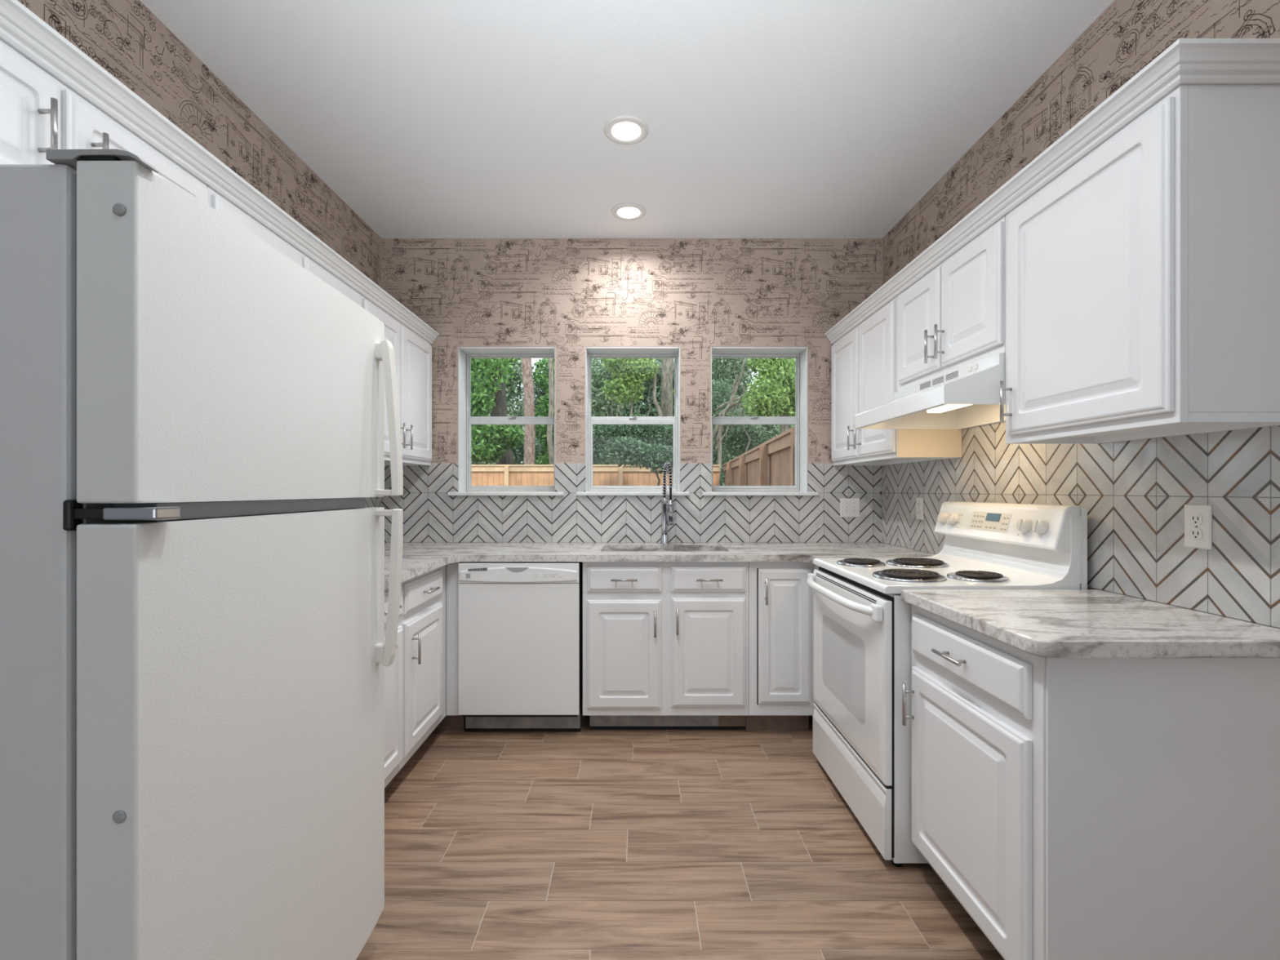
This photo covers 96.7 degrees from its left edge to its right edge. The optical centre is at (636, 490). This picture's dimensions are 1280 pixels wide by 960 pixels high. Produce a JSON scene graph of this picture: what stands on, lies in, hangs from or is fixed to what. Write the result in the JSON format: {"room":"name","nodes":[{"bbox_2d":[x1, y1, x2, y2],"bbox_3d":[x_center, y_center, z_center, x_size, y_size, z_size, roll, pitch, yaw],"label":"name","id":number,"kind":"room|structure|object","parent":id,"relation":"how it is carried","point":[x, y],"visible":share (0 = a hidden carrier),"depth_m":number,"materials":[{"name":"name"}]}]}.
{"room":"kitchen","nodes":[
{"label":"kitchen","id":0,"kind":"room"},
{"bbox_2d":[17,0,382,506],"bbox_3d":[-1.611,-0.148,1.905,0.128,2.767,3.110,0,0,0],"label":"wall","id":1,"kind":"structure","parent":0,"point":[124,37],"depth_m":2.05,"materials":[{"name":"beige paper"}]},
{"bbox_2d":[0,38,208,204],"bbox_3d":[-1.374,-0.733,1.222,0.358,0.335,0.864,0,0,0],"label":"upper cabinet","id":2,"kind":"object","parent":1,"relation":"attached to","point":[39,113],"visible":0.35,"depth_m":1.18,"materials":[{"name":"white paint"}]},
{"bbox_2d":[0,0,439,343],"bbox_3d":[-1.226,-0.919,2.123,0.046,0.064,2.669,0,0,0],"label":"crown molding","id":3,"kind":"structure","parent":2,"relation":"attached to","point":[20,28],"depth_m":1.48,"materials":[{"name":"white paint"}]},
{"bbox_2d":[206,184,361,306],"bbox_3d":[-1.374,-0.524,2.116,0.358,0.752,0.917,0,0,0],"label":"upper cabinet","id":4,"kind":"object","parent":1,"relation":"attached to","point":[216,201],"visible":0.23,"depth_m":1.95,"materials":[{"name":"white paint"}]},
{"bbox_2d":[357,497,382,506],"bbox_3d":[-1.551,0.078,2.501,0.008,0.482,1.902,0,0,0],"label":"backsplash","id":5,"kind":"structure","parent":1,"relation":"attached to","point":[369,501],"depth_m":3.34,"materials":[{"name":"tile"}]},
{"bbox_2d":[360,293,431,465],"bbox_3d":[-1.374,-0.524,3.014,0.358,0.752,0.872,0,0,0],"label":"upper cabinet","id":6,"kind":"object","parent":1,"relation":"attached to","point":[412,353],"visible":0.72,"depth_m":3.11,"materials":[{"name":"white paint"}]},
{"bbox_2d":[139,0,1114,238],"bbox_3d":[-0.030,-1.592,0.175,3.289,0.120,6.990,0,0,0],"label":"ceiling","id":7,"kind":"structure","parent":0,"point":[427,118],"depth_m":2.21,"materials":[{"name":"white paint"}]},
{"bbox_2d":[604,115,648,144],"bbox_3d":[-0.045,-1.528,2.420,0.190,0.008,0.190,0,0,0],"label":"recessed light","id":8,"kind":"object","parent":7,"relation":"in","point":[624,129],"visible":1,"depth_m":2.41,"materials":[{"name":"white plastic"}]},
{"bbox_2d":[611,203,645,220],"bbox_3d":[-0.045,-1.528,3.130,0.190,0.008,0.190,0,0,0],"label":"recessed light","id":9,"kind":"object","parent":7,"relation":"in","point":[624,211],"visible":1,"depth_m":3.12,"materials":[{"name":"white plastic"}]},
{"bbox_2d":[381,238,882,693],"bbox_3d":[-0.030,-0.148,3.561,3.289,2.767,0.218,0,0,0],"label":"wall","id":10,"kind":"structure","parent":0,"point":[570,295],"depth_m":3.46,"materials":[{"name":"beige paper"}]},
{"bbox_2d":[447,346,564,495],"bbox_3d":[-0.791,-0.418,3.541,0.701,0.904,0.229,0,0,0],"label":"window","id":11,"kind":"structure","parent":10,"relation":"in","point":[465,354],"depth_m":3.61,"materials":[{"name":"white paint"}]},
{"bbox_2d":[382,462,881,542],"bbox_3d":[-0.030,0.078,3.456,3.048,0.482,0.008,0,0,0],"label":"backsplash","id":12,"kind":"structure","parent":10,"relation":"attached to","point":[430,515],"depth_m":3.45,"materials":[{"name":"tile"}]},
{"bbox_2d":[576,346,689,495],"bbox_3d":[-0.025,-0.418,3.541,0.684,0.904,0.229,0,0,0],"label":"window","id":13,"kind":"structure","parent":10,"relation":"in","point":[593,352],"depth_m":3.61,"materials":[{"name":"white paint"}]},
{"bbox_2d":[702,346,817,495],"bbox_3d":[0.745,-0.418,3.541,0.696,0.904,0.229,0,0,0],"label":"window","id":14,"kind":"structure","parent":10,"relation":"in","point":[716,352],"depth_m":3.61,"materials":[{"name":"white paint"}]},
{"bbox_2d":[840,497,859,517],"bbox_3d":[1.293,0.108,3.443,0.118,0.115,0.016,0,0,0],"label":"light switch","id":15,"kind":"object","parent":10,"relation":"attached to","point":[849,507],"visible":1,"depth_m":3.45,"materials":[{"name":"white plastic"}]},
{"bbox_2d":[355,693,1004,959],"bbox_3d":[-0.030,1.265,0.130,3.049,0.060,6.660,0,0,0],"label":"floor","id":16,"kind":"structure","parent":0,"point":[585,844],"depth_m":1.90,"materials":[{"name":"brown wood"}]},
{"bbox_2d":[0,149,403,959],"bbox_3d":[-1.054,0.390,1.137,0.892,1.690,0.756,0,0,0],"label":"refrigerator","id":17,"kind":"object","parent":16,"relation":"on","point":[195,652],"visible":1,"depth_m":0.83,"materials":[{"name":"white metal"}]},
{"bbox_2d":[384,586,403,787],"bbox_3d":[-1.227,0.795,1.931,0.654,0.878,0.741,0,0,0],"label":"base cabinet","id":18,"kind":"object","parent":16,"relation":"on","point":[393,673],"visible":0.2,"depth_m":2.21,"materials":[{"name":"white paint"}]},
{"bbox_2d":[384,561,465,791],"bbox_3d":[-1.222,0.795,2.625,0.664,0.878,0.640,0,0,0],"label":"base cabinet","id":19,"kind":"object","parent":16,"relation":"on","point":[423,620],"visible":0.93,"depth_m":2.58,"materials":[{"name":"white paint"}]},
{"bbox_2d":[457,561,582,731],"bbox_3d":[-0.585,0.798,3.111,0.598,0.872,0.619,0,0,0],"label":"dishwasher","id":20,"kind":"object","parent":16,"relation":"on","point":[520,624],"visible":0.99,"depth_m":2.81,"materials":[{"name":"white metal"}]},
{"bbox_2d":[582,561,748,729],"bbox_3d":[0.144,0.795,3.123,0.832,0.878,0.655,0,0,0],"label":"base cabinet","id":21,"kind":"object","parent":16,"relation":"on","point":[665,644],"visible":1,"depth_m":2.83,"materials":[{"name":"white paint"}]},
{"bbox_2d":[745,561,818,729],"bbox_3d":[1.023,0.795,3.031,0.922,0.878,0.838,0,0,0],"label":"base cabinet","id":22,"kind":"object","parent":16,"relation":"on","point":[780,597],"visible":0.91,"depth_m":2.83,"materials":[{"name":"white paint"}]},
{"bbox_2d":[384,542,935,588],"bbox_3d":[-0.030,0.338,2.503,3.032,0.035,1.896,0,0,0],"label":"countertop","id":23,"kind":"structure","parent":22,"relation":"on","point":[418,558],"depth_m":2.89,"materials":[{"name":"stone"}]},
{"bbox_2d":[660,461,675,544],"bbox_3d":[0.184,0.078,3.297,0.094,0.484,0.147,0,0,0],"label":"faucet","id":24,"kind":"object","parent":23,"relation":"on","point":[667,508],"visible":1,"depth_m":3.33,"materials":[{"name":"silver metal"}]},
{"bbox_2d":[806,501,1087,866],"bbox_3d":[1.095,0.643,2.219,0.733,1.184,0.754,0,0,0],"label":"range","id":25,"kind":"object","parent":16,"relation":"on","point":[862,624],"visible":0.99,"depth_m":2.00,"materials":[{"name":"white metal"}]},
{"bbox_2d":[813,534,1079,594],"bbox_3d":[1.119,0.261,2.219,0.633,0.152,0.754,0,0,0],"label":"cooktop","id":26,"kind":"object","parent":25,"relation":"in","point":[965,562],"depth_m":2.03,"materials":[{"name":"white metal"}]},
{"bbox_2d":[902,604,1279,959],"bbox_3d":[1.161,0.795,1.532,0.662,0.878,0.603,0,0,0],"label":"base cabinet","id":27,"kind":"object","parent":16,"relation":"on","point":[1073,808],"visible":0.98,"depth_m":1.23,"materials":[{"name":"white paint"}]},
{"bbox_2d":[901,589,1279,657],"bbox_3d":[1.167,0.338,1.517,0.636,0.035,0.634,0,0,0],"label":"countertop","id":28,"kind":"structure","parent":27,"relation":"on","point":[1042,623],"depth_m":1.36,"materials":[{"name":"stone"}]},
{"bbox_2d":[881,0,1279,628],"bbox_3d":[1.550,-0.148,1.905,0.128,2.767,3.110,0,0,0],"label":"wall","id":29,"kind":"structure","parent":0,"point":[1135,494],"depth_m":1.76,"materials":[{"name":"beige paper"}]},
{"bbox_2d":[831,296,961,465],"bbox_3d":[1.309,-0.524,3.023,0.350,0.752,0.852,0,0,0],"label":"upper cabinet","id":30,"kind":"object","parent":29,"relation":"attached to","point":[864,361],"visible":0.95,"depth_m":2.86,"materials":[{"name":"white paint"}]},
{"bbox_2d":[915,497,923,519],"bbox_3d":[1.482,0.097,2.985,0.008,0.115,0.072,0,0,0],"label":"outlet","id":31,"kind":"object","parent":29,"relation":"attached to","point":[919,501],"visible":1,"depth_m":2.98,"materials":[{"name":"white plastic"}]},
{"bbox_2d":[916,502,920,507],"bbox_3d":[1.479,0.077,2.985,0.003,0.029,0.034,0,0,0],"label":"receptacle","id":32,"kind":"object","parent":31,"relation":"attached to","point":[918,504],"depth_m":2.98,"materials":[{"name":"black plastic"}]},
{"bbox_2d":[916,509,920,515],"bbox_3d":[1.479,0.117,2.985,0.003,0.029,0.034,0,0,0],"label":"receptacle","id":33,"kind":"object","parent":31,"relation":"attached to","point":[918,511],"depth_m":2.98,"materials":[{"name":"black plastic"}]},
{"bbox_2d":[854,352,1005,429],"bbox_3d":[1.239,-0.360,2.218,0.492,0.166,0.758,0,0,0],"label":"range hood","id":34,"kind":"object","parent":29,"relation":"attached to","point":[968,396],"visible":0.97,"depth_m":2.16,"materials":[{"name":"white metal"}]},
{"bbox_2d":[968,364,977,372],"bbox_3d":[1.171,-0.425,1.982,0.003,0.017,0.055,0,0,0],"label":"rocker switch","id":35,"kind":"object","parent":34,"relation":"attached to","point":[971,367],"depth_m":1.98,"materials":[{"name":"white plastic"}]},
{"bbox_2d":[897,214,1005,391],"bbox_3d":[1.309,-0.672,2.218,0.350,0.455,0.759,0,0,0],"label":"upper cabinet","id":36,"kind":"object","parent":29,"relation":"attached to","point":[953,317],"visible":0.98,"depth_m":2.08,"materials":[{"name":"white paint"}]},
{"bbox_2d":[824,38,1279,343],"bbox_3d":[1.317,-0.919,2.328,0.349,0.064,2.260,0,0,0],"label":"crown molding","id":37,"kind":"structure","parent":29,"relation":"attached to","point":[1187,60],"depth_m":1.41,"materials":[{"name":"white paint"}]},
{"bbox_2d":[881,421,1279,627],"bbox_3d":[1.490,-0.073,2.036,0.008,0.784,2.832,0,0,0],"label":"backsplash","id":38,"kind":"structure","parent":29,"relation":"attached to","point":[1135,494],"depth_m":1.66,"materials":[{"name":"tile"}]},
{"bbox_2d":[1000,84,1279,444],"bbox_3d":[1.309,-0.524,1.540,0.350,0.752,0.590,0,0,0],"label":"upper cabinet","id":39,"kind":"object","parent":29,"relation":"attached to","point":[1143,278],"visible":0.99,"depth_m":1.28,"materials":[{"name":"white paint"}]},
{"bbox_2d":[1184,504,1212,549],"bbox_3d":[1.482,0.097,1.505,0.008,0.115,0.072,0,0,0],"label":"outlet","id":40,"kind":"object","parent":29,"relation":"attached to","point":[1197,518],"visible":1,"depth_m":1.50,"materials":[{"name":"white plastic"}]},
{"bbox_2d":[1189,513,1203,524],"bbox_3d":[1.479,0.077,1.505,0.003,0.029,0.034,0,0,0],"label":"receptacle","id":41,"kind":"object","parent":40,"relation":"attached to","point":[1194,518],"depth_m":1.50,"materials":[{"name":"white plastic"}]},
{"bbox_2d":[1189,528,1203,539],"bbox_3d":[1.479,0.117,1.505,0.003,0.029,0.034,0,0,0],"label":"receptacle","id":42,"kind":"object","parent":40,"relation":"attached to","point":[1194,533],"depth_m":1.50,"materials":[{"name":"white plastic"}]},
{"label":"outside","id":43,"kind":"structure","parent":0,"visible":0},
{"bbox_3d":[0.000,1.385,32.030,80.000,0.100,55.940,0,0,0],"label":"ground","id":44,"kind":"structure","parent":43,"visible":0},
{"bbox_2d":[471,440,480,492],"bbox_3d":[-6.888,-0.475,21.602,2.274,3.620,1.649,0,0,0],"label":"shrub","id":45,"kind":"object","parent":44,"relation":"on","point":[479,441],"visible":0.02,"depth_m":21.59,"materials":[{"name":"green plant"}]},
{"bbox_2d":[471,358,520,464],"bbox_3d":[-4.166,-2.658,15.703,1.837,8.054,2.691,0,0,0],"label":"oak tree","id":46,"kind":"object","parent":44,"relation":"on","point":[491,396],"visible":0.41,"depth_m":15.09,"materials":[{"name":"green plant"}]},
{"bbox_2d":[471,358,524,480],"bbox_3d":[-6.298,-2.534,25.435,3.397,7.742,2.794,0,0,0],"label":"tree","id":47,"kind":"object","parent":44,"relation":"on","point":[514,392],"visible":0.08,"depth_m":25.11,"materials":[{"name":"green plant"}]},
{"bbox_2d":[471,415,524,464],"bbox_3d":[-3.854,-0.306,14.822,1.855,3.282,1.111,0,0,-9],"label":"maple tree","id":48,"kind":"object","parent":44,"relation":"on","point":[496,438],"visible":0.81,"depth_m":14.59,"materials":[{"name":"green plant"}]},
{"bbox_2d":[491,430,544,464],"bbox_3d":[-4.569,-0.473,21.595,2.296,3.615,1.654,0,0,0],"label":"shrub","id":49,"kind":"object","parent":44,"relation":"on","point":[517,455],"visible":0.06,"depth_m":21.41,"materials":[{"name":"green plant"}]},
{"bbox_2d":[520,358,535,492],"bbox_3d":[-3.367,-4.166,17.910,0.586,11.019,0.452,0,0,0],"label":"pine tree","id":50,"kind":"object","parent":44,"relation":"on","point":[526,366],"visible":0.26,"depth_m":17.73,"materials":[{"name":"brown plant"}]},
{"bbox_2d":[521,358,554,463],"bbox_3d":[-4.796,-2.933,30.956,3.411,8.540,2.792,0,0,0],"label":"oak tree","id":51,"kind":"object","parent":44,"relation":"on","point":[536,392],"visible":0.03,"depth_m":30.44,"materials":[{"name":"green plant"}]},
{"bbox_2d":[546,358,554,464],"bbox_3d":[-3.506,-4.665,23.304,0.387,12.010,0.338,0,0,0],"label":"pine tree","id":52,"kind":"object","parent":44,"relation":"on","point":[550,361],"visible":0.3,"depth_m":23.24,"materials":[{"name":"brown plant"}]},
{"bbox_2d":[532,358,606,480],"bbox_3d":[-2.976,-2.541,25.460,3.328,7.761,2.820,0,0,0],"label":"tree","id":53,"kind":"object","parent":44,"relation":"on","point":[544,375],"visible":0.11,"depth_m":25.10,"materials":[{"name":"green plant"}]},
{"bbox_2d":[468,464,719,492],"bbox_3d":[-3.216,0.349,14.255,10.568,1.969,0.190,0,0,0],"label":"wooden fence","id":54,"kind":"object","parent":44,"relation":"on","point":[482,474],"visible":0.13,"depth_m":14.29,"materials":[{"name":"brown wood"}]},
{"bbox_2d":[592,434,604,492],"bbox_3d":[-2.195,-0.470,21.589,2.276,3.608,1.662,0,0,0],"label":"shrub","id":55,"kind":"object","parent":44,"relation":"on","point":[593,434],"visible":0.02,"depth_m":21.36,"materials":[{"name":"green plant"}]},
{"bbox_2d":[592,364,630,464],"bbox_3d":[-1.516,-2.888,30.944,3.350,8.457,2.786,0,0,-8],"label":"tree","id":56,"kind":"object","parent":44,"relation":"on","point":[600,364],"visible":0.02,"depth_m":30.28,"materials":[{"name":"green plant"}]},
{"bbox_2d":[601,358,659,460],"bbox_3d":[-0.172,-1.318,16.193,1.688,5.307,0.874,0,0,0],"label":"tree","id":57,"kind":"object","parent":44,"relation":"on","point":[632,371],"visible":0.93,"depth_m":16.08,"materials":[{"name":"green plant"}]},
{"bbox_2d":[592,413,673,463],"bbox_3d":[-0.252,-0.374,15.356,3.072,3.424,1.119,0,0,0],"label":"shrub","id":58,"kind":"object","parent":44,"relation":"on","point":[662,434],"visible":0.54,"depth_m":15.11,"materials":[{"name":"green plant"}]},
{"bbox_2d":[591,358,674,464],"bbox_3d":[-0.462,-1.871,18.930,3.810,6.420,2.158,0,0,0],"label":"tree","id":59,"kind":"object","parent":44,"relation":"on","point":[597,400],"visible":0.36,"depth_m":18.43,"materials":[{"name":"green plant"}]},
{"bbox_2d":[599,435,673,492],"bbox_3d":[0.119,0.028,13.286,2.010,2.631,0.779,0,0,8],"label":"shrub","id":60,"kind":"object","parent":44,"relation":"on","point":[655,457],"visible":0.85,"depth_m":13.17,"materials":[{"name":"green plant"}]},
{"bbox_2d":[622,447,655,492],"bbox_3d":[0.159,-0.478,21.592,2.262,3.626,1.654,0,0,0],"label":"shrub","id":61,"kind":"object","parent":44,"relation":"on","point":[647,447],"visible":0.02,"depth_m":21.37,"materials":[{"name":"green plant"}]},
{"bbox_2d":[608,359,674,475],"bbox_3d":[0.300,-2.537,25.444,3.351,7.758,2.780,0,0,-3],"label":"oak tree","id":62,"kind":"object","parent":44,"relation":"on","point":[643,408],"visible":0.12,"depth_m":24.88,"materials":[{"name":"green plant"}]},
{"bbox_2d":[652,358,674,492],"bbox_3d":[0.826,-3.165,16.806,0.770,9.015,0.862,0,0,0],"label":"forked tree","id":63,"kind":"object","parent":44,"relation":"on","point":[668,366],"visible":0.33,"depth_m":16.86,"materials":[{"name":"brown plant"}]},
{"bbox_2d":[657,361,674,413],"bbox_3d":[1.813,-2.940,30.950,3.353,8.559,2.808,0,0,7],"label":"tree","id":64,"kind":"object","parent":44,"relation":"on","point":[673,362],"visible":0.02,"depth_m":30.54,"materials":[{"name":"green plant"}]},
{"bbox_2d":[712,439,728,492],"bbox_3d":[2.500,-0.478,21.613,2.292,3.624,1.668,0,0,0],"label":"shrub","id":65,"kind":"object","parent":44,"relation":"on","point":[714,455],"visible":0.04,"depth_m":21.36,"materials":[{"name":"green plant"}]},
{"bbox_2d":[711,359,754,492],"bbox_3d":[3.582,-2.553,25.438,3.331,7.783,2.760,0,0,7],"label":"tree","id":66,"kind":"object","parent":44,"relation":"on","point":[728,457],"visible":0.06,"depth_m":24.91,"materials":[{"name":"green plant"}]},
{"bbox_2d":[711,358,770,485],"bbox_3d":[2.900,-1.385,15.124,2.788,5.443,1.491,0,0,38],"label":"tree","id":67,"kind":"object","parent":44,"relation":"on","point":[725,364],"visible":0.38,"depth_m":14.97,"materials":[{"name":"grey plant"}]},
{"bbox_2d":[729,368,755,458],"bbox_3d":[5.121,-2.934,30.936,3.351,8.553,2.814,0,0,0],"label":"oak tree","id":68,"kind":"object","parent":44,"relation":"on","point":[751,372],"visible":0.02,"depth_m":30.63,"materials":[{"name":"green plant"}]},
{"bbox_2d":[711,370,795,457],"bbox_3d":[3.089,-0.970,16.038,2.832,4.613,1.580,0,0,14],"label":"cedar tree","id":69,"kind":"object","parent":44,"relation":"on","point":[740,436],"visible":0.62,"depth_m":15.84,"materials":[{"name":"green plant"}]},
{"bbox_2d":[722,426,797,492],"bbox_3d":[1.838,0.349,9.303,0.190,1.969,10.022,0,0,4],"label":"wooden fence","id":70,"kind":"object","parent":44,"relation":"on","point":[772,462],"visible":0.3,"depth_m":7.45,"materials":[{"name":"brown wood"}]},
{"bbox_2d":[741,358,795,433],"bbox_3d":[3.371,-1.072,13.594,1.876,4.824,1.868,0,0,0],"label":"maple tree","id":71,"kind":"object","parent":44,"relation":"on","point":[771,398],"visible":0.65,"depth_m":13.15,"materials":[{"name":"green plant"}]},
{"bbox_2d":[755,366,795,427],"bbox_3d":[6.919,-2.533,25.452,3.345,7.742,2.802,0,0,-5],"label":"tree","id":72,"kind":"object","parent":44,"relation":"on","point":[757,375],"visible":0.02,"depth_m":25.15,"materials":[{"name":"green plant"}]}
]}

